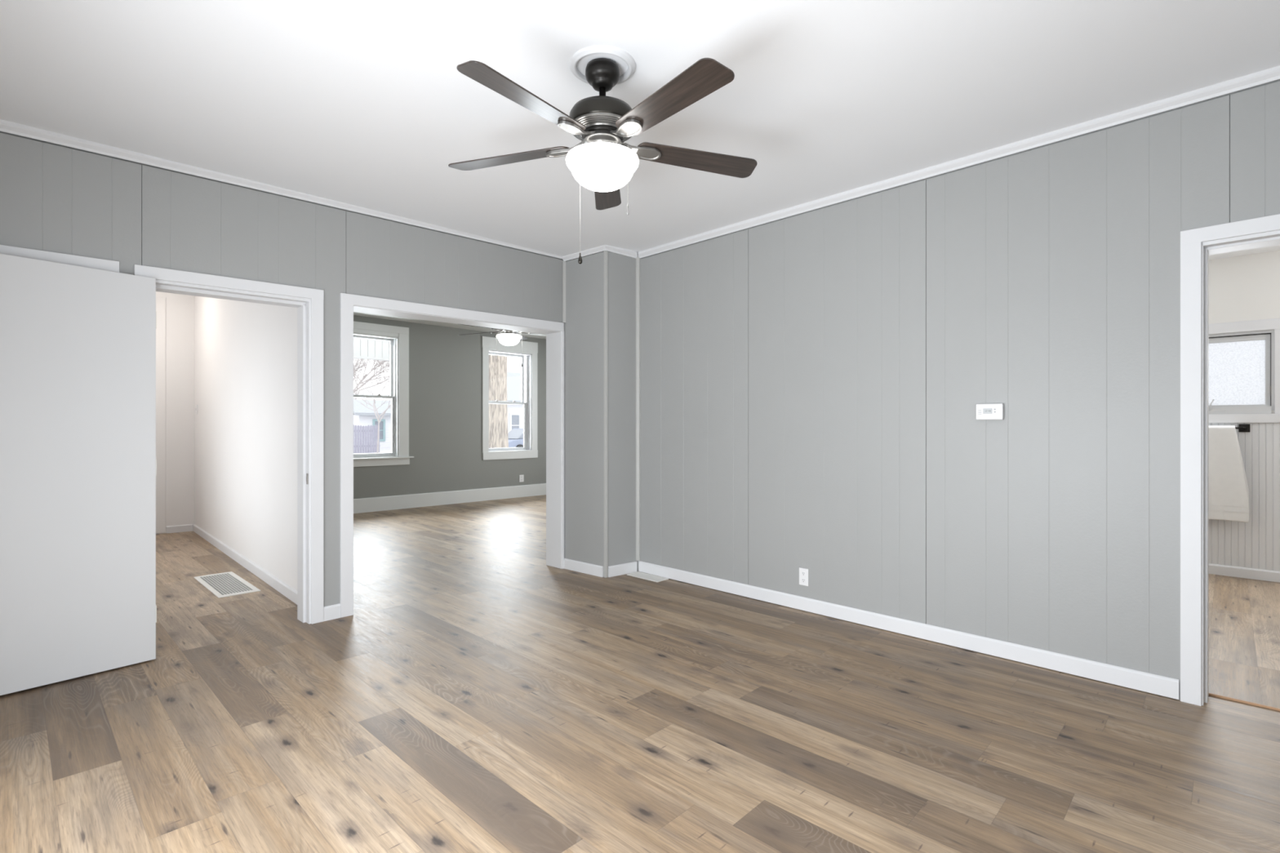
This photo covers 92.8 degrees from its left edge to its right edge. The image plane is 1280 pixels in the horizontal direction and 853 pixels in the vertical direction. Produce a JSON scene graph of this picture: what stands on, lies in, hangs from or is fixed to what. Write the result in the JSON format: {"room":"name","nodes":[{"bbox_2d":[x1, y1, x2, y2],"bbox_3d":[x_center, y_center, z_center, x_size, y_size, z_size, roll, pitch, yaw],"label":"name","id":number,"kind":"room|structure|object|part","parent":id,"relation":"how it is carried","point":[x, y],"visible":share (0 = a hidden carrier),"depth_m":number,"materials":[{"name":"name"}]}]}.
{"room":"empty living room","nodes":[
{"label":"empty living room","id":0,"kind":"room"},
{"bbox_2d":[155,291,194,533],"bbox_3d":[-5.960,-0.205,7.045,1.650,2.950,0.120,0,0,-40],"label":"wall","id":1,"kind":"structure","parent":0,"point":[180,308],"depth_m":7.32,"materials":[{"name":"white paint"}]},
{"bbox_2d":[155,296,165,533],"bbox_3d":[-5.937,-0.135,6.978,0.800,2.790,0.012,0,0,-40],"label":"door","id":2,"kind":"structure","parent":1,"relation":"in","point":[160,301],"depth_m":7.20,"materials":[{"name":"white paint"}]},
{"bbox_2d":[166,524,193,533],"bbox_3d":[-5.524,1.228,7.321,0.264,0.085,0.014,0,0,-40],"label":"baseboard","id":3,"kind":"structure","parent":1,"relation":"attached to","point":[189,527],"depth_m":7.32,"materials":[{"name":"white paint"}]},
{"bbox_2d":[194,295,297,591],"bbox_3d":[-3.792,-0.205,5.829,0.120,2.950,4.680,0,0,-44],"label":"wall","id":4,"kind":"structure","parent":0,"point":[246,353],"depth_m":5.48,"materials":[{"name":"white paint"}]},
{"bbox_2d":[194,404,197,414],"bbox_3d":[-5.299,-0.203,7.272,0.090,0.115,0.026,0,0,44],"label":"light switch","id":5,"kind":"object","parent":4,"relation":"attached to","point":[196,406],"visible":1,"depth_m":7.26,"materials":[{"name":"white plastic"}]},
{"bbox_2d":[193,524,297,604],"bbox_3d":[-3.826,1.228,5.768,0.014,0.085,4.600,0,0,-44],"label":"baseboard","id":6,"kind":"structure","parent":4,"relation":"attached to","point":[291,593],"depth_m":5.29,"materials":[{"name":"white paint"}]},
{"bbox_2d":[0,131,568,606],"bbox_3d":[-2.020,-0.190,4.172,0.190,2.920,4.700,0,0,43],"label":"wall","id":7,"kind":"structure","parent":0,"point":[54,197],"depth_m":3.75,"materials":[{"name":"grey paint"}]},
{"bbox_2d":[0,244,119,272],"bbox_3d":[-3.053,0.199,2.910,0.020,2.142,0.865,0,0,43],"label":"door frame","id":8,"kind":"structure","parent":7,"relation":"attached to","point":[83,261],"depth_m":3.06,"materials":[{"name":"white paint"}]},
{"bbox_2d":[0,253,156,695],"bbox_3d":[-2.850,0.227,2.996,0.102,2.070,0.785,0,0,37],"label":"door","id":9,"kind":"structure","parent":7,"relation":"in","point":[78,460],"depth_m":3.04,"materials":[{"name":"white paint"}]},
{"bbox_2d":[133,264,324,624],"bbox_3d":[-2.472,0.191,3.699,0.243,2.158,0.957,0,0,43],"label":"door frame","id":10,"kind":"structure","parent":7,"relation":"attached to","point":[317,296],"depth_m":3.93,"materials":[{"name":"white paint"}]},
{"bbox_3d":[-2.145,0.337,3.925,0.024,0.070,0.007,0,0,44],"label":"strike plate","id":11,"kind":"part","parent":10,"relation":"part of","materials":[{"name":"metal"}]},
{"bbox_2d":[0,119,562,258],"bbox_3d":[-2.024,-1.475,4.006,0.029,0.149,3.951,0,0,43],"label":"crown molding","id":12,"kind":"structure","parent":7,"relation":"attached to","point":[6,126],"depth_m":3.49,"materials":[{"name":"white paint"}]},
{"bbox_2d":[323,603,340,621],"bbox_3d":[-2.033,1.224,4.008,0.014,0.092,0.118,0,0,43],"label":"baseboard","id":13,"kind":"structure","parent":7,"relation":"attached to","point":[333,611],"depth_m":4.01,"materials":[{"name":"white paint"}]},
{"bbox_2d":[340,293,564,617],"bbox_3d":[-1.389,0.170,4.862,0.243,2.200,2.010,0,0,43],"label":"door frame","id":14,"kind":"structure","parent":7,"relation":"attached to","point":[348,301],"depth_m":4.67,"materials":[{"name":"white paint"}]},
{"bbox_2d":[562,261,565,322],"bbox_3d":[-0.677,-1.204,5.451,0.024,0.548,0.022,0,0,44],"label":"corner trim","id":15,"kind":"structure","parent":7,"relation":"attached to","point":[563,262],"depth_m":5.45,"materials":[{"name":"grey paint"}]},
{"bbox_2d":[353,315,546,498],"bbox_3d":[-3.283,-0.205,9.948,0.200,2.950,6.750,0,0,45],"label":"wall","id":16,"kind":"structure","parent":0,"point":[446,366],"depth_m":9.94,"materials":[{"name":"grey paint"}]},
{"bbox_2d":[353,320,413,466],"bbox_3d":[-4.101,-0.472,9.079,0.269,2.125,1.407,0,0,44],"label":"window","id":17,"kind":"structure","parent":16,"relation":"attached to","point":[398,336],"depth_m":9.38,"materials":[{"name":"paint"}]},
{"bbox_3d":[-4.145,-0.892,9.118,0.030,0.925,0.913,0,0,45],"label":"sash","id":18,"kind":"part","parent":17,"relation":"part of","materials":[{"name":"white plastic"}]},
{"bbox_3d":[-4.115,-0.009,9.092,0.030,0.918,0.918,0,0,45],"label":"sash","id":19,"kind":"part","parent":17,"relation":"part of","materials":[{"name":"clear glass"}]},
{"bbox_2d":[481,336,537,460],"bbox_3d":[-2.359,-0.483,10.866,0.234,2.113,1.147,0,0,44],"label":"window","id":20,"kind":"structure","parent":16,"relation":"attached to","point":[490,345],"depth_m":10.99,"materials":[{"name":"paint"}]},
{"bbox_3d":[-2.418,-0.852,10.887,0.030,0.900,0.818,0,0,45],"label":"sash","id":21,"kind":"part","parent":20,"relation":"part of","materials":[{"name":"glass"}]},
{"bbox_3d":[-2.384,-0.006,10.872,0.030,0.868,0.843,0,0,45],"label":"sash","id":22,"kind":"part","parent":20,"relation":"part of","materials":[{"name":"clear glass"}]},
{"bbox_2d":[519,475,524,482],"bbox_3d":[-2.130,0.934,10.965,0.009,0.128,0.093,0,0,44],"label":"wall outlet","id":23,"kind":"object","parent":16,"relation":"attached to","point":[521,477],"visible":1,"depth_m":10.96,"materials":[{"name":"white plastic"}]},
{"bbox_2d":[353,483,546,513],"bbox_3d":[-3.272,1.164,9.804,0.018,0.212,6.440,0,0,45],"label":"baseboard","id":24,"kind":"structure","parent":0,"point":[423,500],"depth_m":9.88,"materials":[{"name":"paint"}]},
{"bbox_2d":[353,311,546,339],"bbox_3d":[-1.596,-1.702,8.353,5.100,0.155,6.800,0,0,44],"label":"ceiling","id":25,"kind":"structure","parent":0,"point":[357,313],"depth_m":9.63,"materials":[{"name":"paint"}]},
{"bbox_2d":[458,324,533,366],"bbox_3d":[-1.609,-1.177,7.392,1.358,0.898,1.334,0,0,44],"label":"ceiling fan","id":26,"kind":"object","parent":25,"relation":"hanging from","point":[510,338],"visible":0.48,"depth_m":7.36,"materials":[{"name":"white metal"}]},
{"bbox_3d":[-1.996,-1.162,7.585,0.567,0.006,0.136,-1,11,21],"label":"blade","id":27,"kind":"part","parent":26,"relation":"part of","materials":[{"name":"brown wood"}]},
{"bbox_3d":[-1.865,-1.162,7.101,0.136,0.006,0.567,15,10,38],"label":"blade","id":28,"kind":"part","parent":26,"relation":"part of","materials":[{"name":"brown wood"}]},
{"bbox_3d":[-1.597,-1.051,7.433,0.302,0.130,0.302,0,0,44],"label":"globe","id":29,"kind":"part","parent":26,"relation":"part of","materials":[{"name":"white glass"}]},
{"bbox_3d":[-1.575,-1.162,7.859,0.136,0.006,0.567,-12,-2,3],"label":"blade","id":30,"kind":"part","parent":26,"relation":"part of","materials":[{"name":"brown wood"}]},
{"bbox_3d":[-1.461,-0.947,7.439,0.046,0.368,0.004,0,0,-2],"label":"pull chain","id":31,"kind":"part","parent":26,"relation":"part of","materials":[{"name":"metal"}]},
{"bbox_2d":[564,251,638,577],"bbox_3d":[-0.344,-0.102,5.418,0.578,2.745,0.402,0,0,44],"label":"wall","id":32,"kind":"structure","parent":0,"point":[584,326],"depth_m":5.26,"materials":[{"name":"grey paint"}]},
{"bbox_2d":[564,558,603,577],"bbox_3d":[-0.497,1.225,5.295,0.486,0.090,0.014,0,0,41],"label":"baseboard","id":33,"kind":"structure","parent":32,"relation":"attached to","point":[572,565],"depth_m":5.27,"materials":[{"name":"white paint"}]},
{"bbox_2d":[562,244,605,261],"bbox_3d":[-0.484,-1.504,5.272,0.548,0.052,0.029,0,0,41],"label":"crown molding","id":34,"kind":"structure","parent":32,"relation":"attached to","point":[602,248],"depth_m":5.26,"materials":[{"name":"white paint"}]},
{"bbox_2d":[604,250,608,577],"bbox_3d":[-0.288,-0.104,5.129,0.026,2.748,0.024,0,0,44],"label":"trim","id":35,"kind":"structure","parent":32,"relation":"attached to","point":[606,252],"depth_m":5.12,"materials":[{"name":"grey paint"}]},
{"bbox_2d":[604,244,637,258],"bbox_3d":[-0.158,-1.499,5.210,0.374,0.062,0.029,0,0,-39],"label":"crown molding","id":36,"kind":"structure","parent":32,"relation":"attached to","point":[630,253],"depth_m":5.21,"materials":[{"name":"white paint"}]},
{"bbox_2d":[608,561,637,577],"bbox_3d":[-0.143,1.225,5.232,0.314,0.090,0.014,0,0,-39],"label":"baseboard","id":37,"kind":"structure","parent":32,"relation":"attached to","point":[630,567],"depth_m":5.22,"materials":[{"name":"white paint"}]},
{"bbox_2d":[0,494,1279,852],"bbox_3d":[-0.542,1.270,5.701,10.200,0.001,8.950,0,0,44],"label":"floor","id":38,"kind":"structure","parent":0,"point":[477,694],"depth_m":2.56,"materials":[{"name":"brown wood"}]},
{"bbox_2d":[193,571,260,598],"bbox_3d":[-3.337,1.267,4.909,0.884,0.006,0.284,0,0,43],"label":"floor vent","id":39,"kind":"object","parent":38,"relation":"in","point":[224,584],"visible":1,"depth_m":4.87,"materials":[{"name":"white metal"}]},
{"bbox_2d":[199,573,253,595],"bbox_3d":[-3.344,1.266,4.915,0.781,0.003,0.211,0,0,44],"label":"grille","id":40,"kind":"object","parent":39,"relation":"attached to","point":[222,584],"depth_m":4.89,"materials":[{"name":"white metal"}]},
{"bbox_2d":[626,571,668,582],"bbox_3d":[0.062,1.266,5.136,0.355,0.007,0.139,0,0,44],"label":"floor vent","id":41,"kind":"object","parent":38,"relation":"in","point":[639,575],"visible":1,"depth_m":5.13,"materials":[{"name":"white metal"}]},
{"bbox_2d":[0,0,1279,260],"bbox_3d":[1.497,-1.590,3.177,6.460,0.320,8.150,0,0,44],"label":"ceiling","id":42,"kind":"structure","parent":0,"point":[366,104],"depth_m":2.67,"materials":[{"name":"paint"}]},
{"bbox_2d":[568,44,635,84],"bbox_3d":[-0.155,-1.486,2.520,0.276,0.024,0.276,0,0,44],"label":"ceiling medallion","id":43,"kind":"object","parent":42,"relation":"attached to","point":[628,58],"visible":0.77,"depth_m":2.45,"materials":[{"name":"white paint"}]},
{"bbox_2d":[448,57,757,264],"bbox_3d":[-0.149,-1.094,2.481,1.348,0.780,1.346,0,0,44],"label":"ceiling fan","id":44,"kind":"object","parent":42,"relation":"hanging from","point":[602,162],"visible":1,"depth_m":2.41,"materials":[{"name":"brown wood"}]},
{"bbox_3d":[-0.563,-1.162,2.646,0.567,0.006,0.136,-1,11,17],"label":"blade","id":45,"kind":"part","parent":44,"relation":"part of","materials":[{"name":"brown wood"}]},
{"bbox_3d":[-0.400,-1.162,2.171,0.136,0.006,0.567,14,9,34],"label":"blade","id":46,"kind":"part","parent":44,"relation":"part of","materials":[{"name":"brown wood"}]},
{"bbox_3d":[-0.245,-0.935,2.622,0.004,0.393,0.046,0,0,-40],"label":"pull chain","id":47,"kind":"part","parent":44,"relation":"part of","materials":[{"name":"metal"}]},
{"bbox_3d":[-0.155,-1.051,2.520,0.302,0.130,0.302,0,0,44],"label":"globe","id":48,"kind":"part","parent":44,"relation":"part of","materials":[{"name":"white glass"}]},
{"bbox_3d":[-0.162,-1.162,2.946,0.136,0.006,0.567,-11,-1,-1],"label":"blade","id":49,"kind":"part","parent":44,"relation":"part of","materials":[{"name":"brown wood"}]},
{"bbox_3d":[-0.061,-1.000,2.421,0.004,0.263,0.046,0,0,-42],"label":"pull chain","id":50,"kind":"part","parent":44,"relation":"part of","materials":[{"name":"metal"}]},
{"bbox_3d":[0.101,-1.162,2.179,0.136,0.006,0.567,14,-8,-36],"label":"blade","id":51,"kind":"part","parent":44,"relation":"part of","materials":[{"name":"brown wood"}]},
{"bbox_3d":[0.248,-1.162,2.658,0.567,0.006,0.136,1,-12,-19],"label":"blade","id":52,"kind":"part","parent":44,"relation":"part of","materials":[{"name":"brown wood"}]},
{"bbox_2d":[640,79,1279,700],"bbox_3d":[1.474,-0.190,3.972,5.200,2.920,0.160,0,0,45],"label":"wall","id":53,"kind":"structure","parent":0,"point":[812,383],"depth_m":3.47,"materials":[{"name":"grey paint"}]},
{"bbox_2d":[635,257,639,560],"bbox_3d":[-0.016,-0.154,5.330,0.028,2.648,0.034,0,0,44],"label":"trim","id":54,"kind":"structure","parent":53,"relation":"attached to","point":[637,260],"depth_m":5.32,"materials":[{"name":"grey paint"}]},
{"bbox_2d":[799,567,808,586],"bbox_3d":[1.128,1.036,4.199,0.071,0.117,0.009,0,0,44],"label":"wall outlet","id":55,"kind":"object","parent":53,"relation":"attached to","point":[803,573],"visible":1,"depth_m":4.20,"materials":[{"name":"white plastic"}]},
{"bbox_2d":[638,560,1178,699],"bbox_3d":[1.241,1.220,4.082,3.556,0.089,0.014,0,0,45],"label":"baseboard","id":56,"kind":"structure","parent":53,"relation":"attached to","point":[1156,684],"depth_m":3.53,"materials":[{"name":"white paint"}]},
{"bbox_2d":[637,65,1279,258],"bbox_3d":[1.521,-1.503,3.791,4.379,0.067,0.029,0,0,45],"label":"crown molding","id":57,"kind":"structure","parent":53,"relation":"attached to","point":[1272,74],"depth_m":3.31,"materials":[{"name":"white paint"}]},
{"bbox_2d":[976,403,1003,419],"bbox_3d":[1.936,-0.082,3.374,0.134,0.089,0.033,0,0,44],"label":"thermostat","id":58,"kind":"object","parent":53,"relation":"attached to","point":[993,411],"visible":1,"depth_m":3.36,"materials":[{"name":"white plastic"}]},
{"bbox_2d":[1180,213,1279,706],"bbox_3d":[2.914,0.180,2.541,0.980,2.180,0.204,0,0,45],"label":"door frame","id":59,"kind":"structure","parent":53,"relation":"attached to","point":[1191,240],"depth_m":2.79,"materials":[{"name":"white paint"}]},
{"bbox_2d":[1208,573,1279,708],"bbox_3d":[4.229,1.260,3.732,3.100,0.001,3.355,0,0,44],"label":"floor","id":60,"kind":"structure","parent":0,"point":[1244,613],"depth_m":3.60,"materials":[{"name":"brown wood"}]},
{"bbox_2d":[1208,693,1279,711],"bbox_3d":[3.021,1.264,2.560,1.010,0.009,0.010,0,0,44],"label":"trim","id":61,"kind":"structure","parent":60,"relation":"on","point":[1210,694],"depth_m":2.79,"materials":[{"name":"laminate"}]},
{"bbox_2d":[1208,250,1279,422],"bbox_3d":[5.338,-0.180,4.880,3.300,2.900,0.184,0,0,44],"label":"wall","id":62,"kind":"structure","parent":0,"point":[1246,287],"depth_m":5.08,"materials":[{"name":"white paint"}]},
{"bbox_2d":[1208,422,1279,571],"bbox_3d":[5.293,0.615,4.834,2.900,1.290,0.012,0,0,44],"label":"wall","id":63,"kind":"structure","parent":62,"relation":"attached to","point":[1255,544],"depth_m":5.03,"materials":[{"name":"paint"}]},
{"bbox_2d":[1235,424,1249,431],"bbox_3d":[4.787,0.014,5.263,0.683,0.066,0.074,0,0,44],"label":"towel bar","id":64,"kind":"object","parent":63,"relation":"attached to","point":[1242,428],"visible":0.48,"depth_m":5.06,"materials":[{"name":"black metal"}]},
{"bbox_2d":[1208,426,1248,522],"bbox_3d":[4.805,0.393,5.200,0.556,0.796,0.083,0,0,44],"label":"towel","id":65,"kind":"object","parent":64,"relation":"hanging from","point":[1228,491],"visible":0.39,"depth_m":5.08,"materials":[{"name":"white fabric"}]},
{"bbox_2d":[1208,563,1279,582],"bbox_3d":[5.283,1.218,4.823,2.900,0.085,0.016,0,0,44],"label":"baseboard","id":66,"kind":"structure","parent":63,"relation":"attached to","point":[1215,569],"depth_m":5.06,"materials":[{"name":"white paint"}]},
{"bbox_2d":[1208,318,1279,413],"bbox_3d":[4.920,-0.491,5.261,0.950,0.774,0.156,0,0,44],"label":"window","id":67,"kind":"structure","parent":62,"relation":"attached to","point":[1244,362],"depth_m":5.10,"materials":[{"name":"white glass"}]},
{"bbox_3d":[4.919,-0.450,5.267,0.685,0.542,0.004,0,0,44],"label":"frosted pane","id":68,"kind":"part","parent":67,"relation":"part of","materials":[{"name":"white glass"}]},
{"bbox_3d":[4.922,-0.463,5.263,0.726,0.594,0.030,0,0,44],"label":"awning sash","id":69,"kind":"part","parent":67,"relation":"part of","materials":[{"name":"white glass"}]},
{"label":"outside","id":70,"kind":"structure","parent":0,"visible":0},
{"bbox_2d":[353,449,391,453],"bbox_3d":[-22.038,1.670,49.085,80.100,0.200,100.000,0,0,44],"label":"ground","id":71,"kind":"structure","parent":70,"point":[380,451],"depth_m":37.81,"materials":[{"name":"white snow"}]},
{"bbox_2d":[353,424,379,453],"bbox_3d":[-17.186,0.720,35.517,0.070,1.700,4.020,0,0,44],"label":"picket fence","id":72,"kind":"object","parent":71,"relation":"on","point":[368,434],"visible":0.3,"depth_m":36.35,"materials":[{"name":"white wood"}]},
{"bbox_2d":[353,358,390,399],"bbox_3d":[-26.188,-3.686,56.088,9.363,10.532,12.417,0,0,8],"label":"bare tree","id":73,"kind":"object","parent":71,"relation":"on","point":[355,371],"visible":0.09,"depth_m":57.52,"materials":[{"name":"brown plant"}]},
{"bbox_2d":[353,399,391,450],"bbox_3d":[-18.631,-0.155,43.328,5.800,3.450,5.350,0,0,44],"label":"cottage","id":74,"kind":"structure","parent":71,"relation":"on","point":[362,415],"depth_m":41.01,"materials":[{"name":"white"}]},
{"bbox_2d":[353,375,391,453],"bbox_3d":[-14.185,-0.740,33.662,4.241,4.626,3.206,0,0,-3],"label":"bare sapling","id":75,"kind":"object","parent":71,"relation":"on","point":[384,388],"visible":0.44,"depth_m":33.38,"materials":[{"name":"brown plant"}]},
{"bbox_2d":[488,354,508,448],"bbox_3d":[-3.460,-2.150,14.150,1.051,7.540,1.056,0,0,44],"label":"trunk","id":76,"kind":"object","parent":71,"relation":"on","point":[498,413],"visible":0.15,"depth_m":13.88,"materials":[{"name":"brown plant"}]},
{"bbox_2d":[506,372,523,433],"bbox_3d":[-10.207,-1.055,39.815,6.800,5.250,6.900,0,0,44],"label":"house","id":77,"kind":"structure","parent":71,"relation":"on","point":[515,411],"depth_m":38.18,"materials":[{"name":"white"}]},
{"bbox_2d":[507,428,523,447],"bbox_3d":[-6.097,0.830,33.965,1.760,1.480,4.085,0,0,44],"label":"parked car","id":78,"kind":"object","parent":71,"relation":"on","point":[515,436],"visible":0.16,"depth_m":32.72,"materials":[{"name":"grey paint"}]},
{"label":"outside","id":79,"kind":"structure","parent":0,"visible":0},
{"bbox_2d":[353,337,390,360],"bbox_3d":[-6.341,-1.548,10.780,0.140,0.465,4.700,0,0,44],"label":"porch ceiling","id":80,"kind":"structure","parent":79,"point":[363,348],"depth_m":11.87,"materials":[{"name":"paint"}]}
]}

